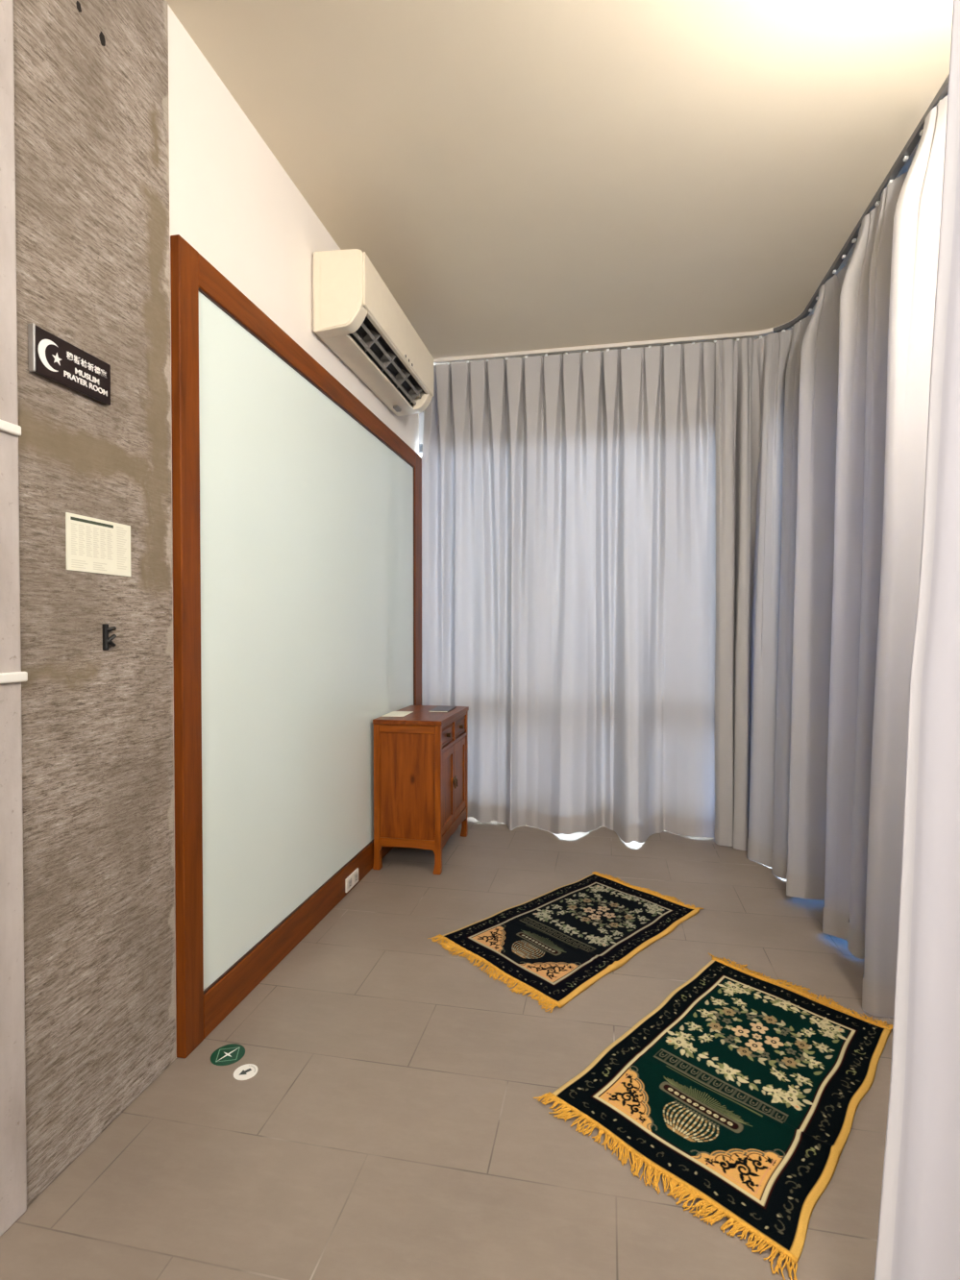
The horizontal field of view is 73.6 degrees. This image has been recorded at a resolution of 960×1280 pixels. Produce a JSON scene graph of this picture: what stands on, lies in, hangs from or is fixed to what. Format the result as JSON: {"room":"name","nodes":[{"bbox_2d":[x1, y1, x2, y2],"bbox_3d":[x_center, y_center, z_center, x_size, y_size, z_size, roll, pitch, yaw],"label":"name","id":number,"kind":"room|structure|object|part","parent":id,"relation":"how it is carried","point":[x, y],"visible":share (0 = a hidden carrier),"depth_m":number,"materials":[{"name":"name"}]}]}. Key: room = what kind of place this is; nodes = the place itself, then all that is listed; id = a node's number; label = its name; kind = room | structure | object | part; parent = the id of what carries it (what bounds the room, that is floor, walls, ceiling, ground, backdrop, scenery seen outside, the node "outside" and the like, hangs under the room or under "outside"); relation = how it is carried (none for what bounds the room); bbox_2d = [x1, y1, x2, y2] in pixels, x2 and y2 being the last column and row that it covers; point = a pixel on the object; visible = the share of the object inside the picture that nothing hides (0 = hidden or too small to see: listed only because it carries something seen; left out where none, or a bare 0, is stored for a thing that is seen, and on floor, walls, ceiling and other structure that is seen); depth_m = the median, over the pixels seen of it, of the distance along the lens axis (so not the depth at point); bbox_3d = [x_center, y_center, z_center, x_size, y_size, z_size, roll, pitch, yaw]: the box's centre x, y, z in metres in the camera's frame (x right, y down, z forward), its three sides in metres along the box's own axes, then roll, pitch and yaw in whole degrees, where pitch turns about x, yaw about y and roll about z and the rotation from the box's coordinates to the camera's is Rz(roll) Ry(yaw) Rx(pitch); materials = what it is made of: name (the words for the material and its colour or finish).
{"room":"prayer room","nodes":[
{"label":"prayer room","id":0,"kind":"room"},
{"bbox_2d":[13,0,175,1206],"bbox_3d":[-1.200,-0.300,1.710,0.474,3.143,0.516,0,1,11],"label":"wall","id":1,"kind":"structure","parent":0,"point":[91,135],"depth_m":1.62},
{"bbox_2d":[27,323,110,405],"bbox_3d":[-0.982,-0.657,1.547,0.016,0.106,0.228,0,1,11],"label":"wall sign","id":2,"kind":"object","parent":1,"relation":"attached to","point":[52,357],"visible":1,"depth_m":1.53,"materials":[{"name":"black plastic"}]},
{"bbox_2d":[65,512,130,576],"bbox_3d":[-0.971,-0.239,1.642,0.003,0.138,0.211,0,1,11],"label":"paper notice","id":3,"kind":"object","parent":1,"relation":"attached to","point":[93,545],"visible":1,"depth_m":1.63,"materials":[{"name":"beige paper"}]},
{"bbox_2d":[71,522,126,570],"bbox_3d":[-0.970,-0.238,1.641,0.001,0.120,0.183,0,1,11],"label":"print","id":4,"kind":"object","parent":3,"relation":"attached to","point":[94,546],"depth_m":1.63},
{"bbox_2d":[102,623,116,650],"bbox_3d":[-0.961,-0.007,1.666,0.014,0.068,0.034,0,1,26],"label":"wall fitting","id":5,"kind":"object","parent":1,"relation":"attached to","point":[107,640],"visible":1,"depth_m":1.65,"materials":[{"name":"black plastic"}]},
{"bbox_3d":[-0.966,-0.007,1.657,0.012,0.068,0.012,0,1,11],"label":"plate","id":6,"kind":"part","parent":5,"relation":"part of","materials":[{"name":"black plastic"}]},
{"bbox_2d":[0,0,418,1236],"bbox_3d":[-1.449,-0.285,0.827,0.632,3.143,7.462,0,1,11],"label":"wall","id":7,"kind":"structure","parent":0,"point":[232,200],"depth_m":1.95,"materials":[{"name":"white paint"}]},
{"bbox_2d":[0,418,21,436],"bbox_3d":[-1.016,-0.455,1.354,0.011,0.022,0.102,0,1,11],"label":"wall strip","id":8,"kind":"object","parent":7,"relation":"attached to","point":[7,427],"visible":1,"depth_m":1.38,"materials":[{"name":"white plastic"}]},
{"bbox_2d":[0,671,27,684],"bbox_3d":[-1.016,0.082,1.365,0.011,0.022,0.116,0,1,11],"label":"wall strip","id":9,"kind":"object","parent":7,"relation":"attached to","point":[17,676],"visible":1,"depth_m":1.39,"materials":[{"name":"white plastic"}]},
{"bbox_2d":[170,234,421,1058],"bbox_3d":[-0.658,0.012,3.160,0.032,2.470,2.525,0,1,11],"label":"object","id":10,"kind":"object","parent":7,"relation":"attached to","point":[297,509],"visible":0.82,"depth_m":2.45,"materials":[{"name":"white glass"}]},
{"bbox_3d":[-0.665,1.177,3.147,0.031,0.140,2.273,0,1,11],"label":"rail","id":11,"kind":"part","parent":10,"relation":"part of","materials":[{"name":"brown wood"}]},
{"bbox_3d":[-0.665,-1.170,3.109,0.031,0.104,2.273,0,1,11],"label":"rail","id":12,"kind":"part","parent":10,"relation":"part of","materials":[{"name":"brown wood"}]},
{"bbox_2d":[344,867,358,892],"bbox_3d":[-0.634,1.194,3.190,0.011,0.068,0.152,0,1,11],"label":"wall socket","id":13,"kind":"object","parent":10,"relation":"attached to","point":[352,879],"visible":1,"depth_m":3.18,"materials":[{"name":"white plastic"}]},
{"bbox_2d":[312,248,434,416],"bbox_3d":[-0.507,-1.523,3.334,0.248,0.360,1.141,0,1,11],"label":"air conditioner","id":14,"kind":"object","parent":7,"relation":"attached to","point":[356,314],"visible":1,"depth_m":3.00,"materials":[{"name":"plastic"}]},
{"bbox_3d":[-0.622,-1.529,3.359,0.013,0.323,1.098,0,1,11],"label":"mounting plate","id":15,"kind":"part","parent":14,"relation":"part of","materials":[{"name":"white plastic"}]},
{"bbox_2d":[348,317,424,406],"bbox_3d":[-0.465,-1.433,3.329,0.098,0.117,0.986,0,1,11],"label":"outlet","id":16,"kind":"object","parent":14,"relation":"attached to","point":[367,341],"depth_m":3.28,"materials":[{"name":"black plastic"}]},
{"bbox_3d":[-0.390,-1.568,3.312,0.009,0.229,1.114,0,1,11],"label":"panel","id":17,"kind":"part","parent":14,"relation":"part of","materials":[{"name":"plastic"}]},
{"bbox_2d":[418,411,423,444],"bbox_3d":[0.804,-0.344,4.398,3.650,3.143,0.150,0,1,11],"label":"wall","id":18,"kind":"structure","parent":0,"point":[421,414],"depth_m":4.55,"materials":[{"name":"white paint"}]},
{"bbox_2d":[418,443,422,455],"bbox_3d":[0.786,-0.162,4.389,2.720,2.460,0.060,0,1,11],"label":"window","id":19,"kind":"structure","parent":18,"relation":"in","point":[420,445],"depth_m":4.58,"materials":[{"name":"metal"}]},
{"bbox_2d":[0,816,893,1279],"bbox_3d":[0.113,1.344,0.969,3.650,0.120,8.300,0,1,11],"label":"floor","id":20,"kind":"structure","parent":0,"point":[389,1124],"depth_m":1.69,"materials":[{"name":"tile"}]},
{"bbox_2d":[210,1043,245,1065],"bbox_3d":[-0.771,1.267,1.962,0.100,0.002,0.100,0,1,11],"label":"floor sticker","id":21,"kind":"object","parent":20,"relation":"on","point":[228,1054],"visible":1,"depth_m":1.96,"materials":[{"name":"green plastic"}]},
{"bbox_2d":[233,1063,257,1080],"bbox_3d":[-0.688,1.268,1.885,0.068,0.002,0.068,0,1,11],"label":"floor sticker","id":22,"kind":"object","parent":20,"relation":"on","point":[248,1070],"visible":1,"depth_m":1.88,"materials":[{"name":"white plastic"}]},
{"bbox_2d":[372,705,468,874],"bbox_3d":[-0.322,0.830,3.755,0.390,0.816,0.682,0,1,11],"label":"base cabinet","id":23,"kind":"object","parent":20,"relation":"on","point":[421,756],"visible":1,"depth_m":3.45,"materials":[{"name":"brown wood"}]},
{"bbox_3d":[-0.555,0.848,3.477,0.041,0.790,0.041,0,1,11],"label":"leg","id":24,"kind":"part","parent":23,"relation":"part of","materials":[{"name":"brown wood"}]},
{"bbox_2d":[381,711,413,716],"bbox_3d":[-0.469,0.422,3.669,0.130,0.003,0.227,0,1,11],"label":"paper sheet","id":25,"kind":"object","parent":23,"relation":"on","point":[393,713],"visible":1,"depth_m":3.63,"materials":[{"name":"white paper"}]},
{"bbox_3d":[-0.389,0.475,3.437,0.310,0.044,0.025,0,1,11],"label":"rail","id":26,"kind":"part","parent":23,"relation":"part of","materials":[{"name":"brown wood"}]},
{"bbox_3d":[-0.389,0.781,3.440,0.308,0.572,0.008,0,1,11],"label":"panel","id":27,"kind":"part","parent":23,"relation":"part of","materials":[{"name":"brown wood"}]},
{"bbox_3d":[-0.226,0.849,3.412,0.042,0.790,0.041,0,1,11],"label":"leg","id":28,"kind":"part","parent":23,"relation":"part of","materials":[{"name":"brown wood"}]},
{"bbox_2d":[428,706,456,712],"bbox_3d":[-0.223,0.416,3.865,0.120,0.008,0.242,0,1,11],"label":"booklet","id":29,"kind":"object","parent":23,"relation":"on","point":[438,708],"visible":1,"depth_m":3.83,"materials":[{"name":"grey paper"}]},
{"bbox_3d":[-0.326,0.527,3.590,0.290,0.100,0.283,0,1,11],"label":"drawer","id":30,"kind":"part","parent":23,"relation":"part of","materials":[{"name":"brown wood"}]},
{"bbox_3d":[-0.189,0.828,3.575,0.009,0.356,0.221,0,1,11],"label":"door panel","id":31,"kind":"part","parent":23,"relation":"part of","materials":[{"name":"brown wood"}]},
{"bbox_3d":[-0.181,0.527,3.561,0.006,0.078,0.259,0,1,11],"label":"moulding","id":32,"kind":"part","parent":23,"relation":"part of","materials":[{"name":"brown wood"}]},
{"bbox_3d":[-0.187,0.828,3.574,0.018,0.442,0.297,0,1,11],"label":"door","id":33,"kind":"part","parent":23,"relation":"part of","materials":[{"name":"brown wood"}]},
{"bbox_3d":[-0.156,0.590,3.718,0.024,0.022,0.606,0,1,11],"label":"rail","id":34,"kind":"part","parent":23,"relation":"part of","materials":[{"name":"brown wood"}]},
{"bbox_3d":[-0.156,0.460,3.716,0.024,0.022,0.606,0,1,11],"label":"rail","id":35,"kind":"part","parent":23,"relation":"part of","materials":[{"name":"brown wood"}]},
{"bbox_3d":[-0.130,0.823,3.870,0.009,0.356,0.221,0,1,11],"label":"door panel","id":36,"kind":"part","parent":23,"relation":"part of","materials":[{"name":"brown wood"}]},
{"bbox_3d":[-0.128,0.823,3.869,0.018,0.442,0.297,0,1,11],"label":"door","id":37,"kind":"part","parent":23,"relation":"part of","materials":[{"name":"brown wood"}]},
{"bbox_3d":[-0.264,0.522,3.899,0.290,0.100,0.283,0,1,11],"label":"drawer","id":38,"kind":"part","parent":23,"relation":"part of","materials":[{"name":"brown wood"}]},
{"bbox_3d":[-0.120,0.522,3.870,0.006,0.078,0.259,0,1,11],"label":"moulding","id":39,"kind":"part","parent":23,"relation":"part of","materials":[{"name":"brown wood"}]},
{"bbox_3d":[-0.101,0.838,4.035,0.042,0.790,0.041,0,1,11],"label":"leg","id":40,"kind":"part","parent":23,"relation":"part of","materials":[{"name":"brown wood"}]},
{"bbox_2d":[428,871,703,1012],"bbox_3d":[0.436,1.242,2.807,1.164,0.022,0.697,-1,1,-42],"label":"rug","id":41,"kind":"object","parent":20,"relation":"on","point":[556,944],"visible":1,"depth_m":2.71,"materials":[{"name":"black fabric"}]},
{"bbox_2d":[533,952,893,1279],"bbox_3d":[0.773,1.256,1.921,0.702,0.023,1.167,1,1,44],"label":"rug","id":42,"kind":"object","parent":20,"relation":"on","point":[744,1089],"visible":1,"depth_m":1.78,"materials":[{"name":"green fabric"}]},
{"bbox_2d":[165,0,953,365],"bbox_3d":[0.113,-1.918,0.915,3.650,0.120,8.300,0,1,11],"label":"ceiling","id":43,"kind":"structure","parent":0,"point":[516,175],"depth_m":2.41,"materials":[{"name":"paint"}]},
{"bbox_2d":[433,73,949,365],"bbox_3d":[0.479,-1.867,2.706,2.391,0.041,3.014,0,1,11],"label":"track","id":44,"kind":"object","parent":43,"relation":"attached to","point":[916,135],"visible":0.91,"depth_m":3.85,"materials":[{"name":"white metal"}]},
{"bbox_2d":[420,342,761,842],"bbox_3d":[0.648,-0.324,4.094,2.218,3.106,0.415,0,1,11],"label":"curtain","id":45,"kind":"object","parent":44,"relation":"hanging from","point":[569,501],"visible":0.84,"depth_m":4.18,"materials":[{"name":"grey fabric"}]},
{"bbox_2d":[714,95,947,1017],"bbox_3d":[1.633,-0.298,2.571,0.592,3.106,3.028,0,1,4],"label":"curtain","id":46,"kind":"object","parent":44,"relation":"hanging from","point":[814,648],"visible":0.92,"depth_m":2.78,"materials":[{"name":"grey fabric"}]},
{"bbox_3d":[1.069,-1.841,0.903,0.692,0.034,0.074,0,1,11],"label":"track","id":47,"kind":"object","parent":43,"relation":"attached to","visible":0},
{"bbox_2d":[874,0,959,1279],"bbox_3d":[1.015,-0.278,0.940,0.781,3.094,0.095,0,1,15],"label":"curtain","id":48,"kind":"object","parent":47,"relation":"hanging from","point":[919,1235],"visible":1,"depth_m":1.05,"materials":[{"name":"white fabric"}]}
]}

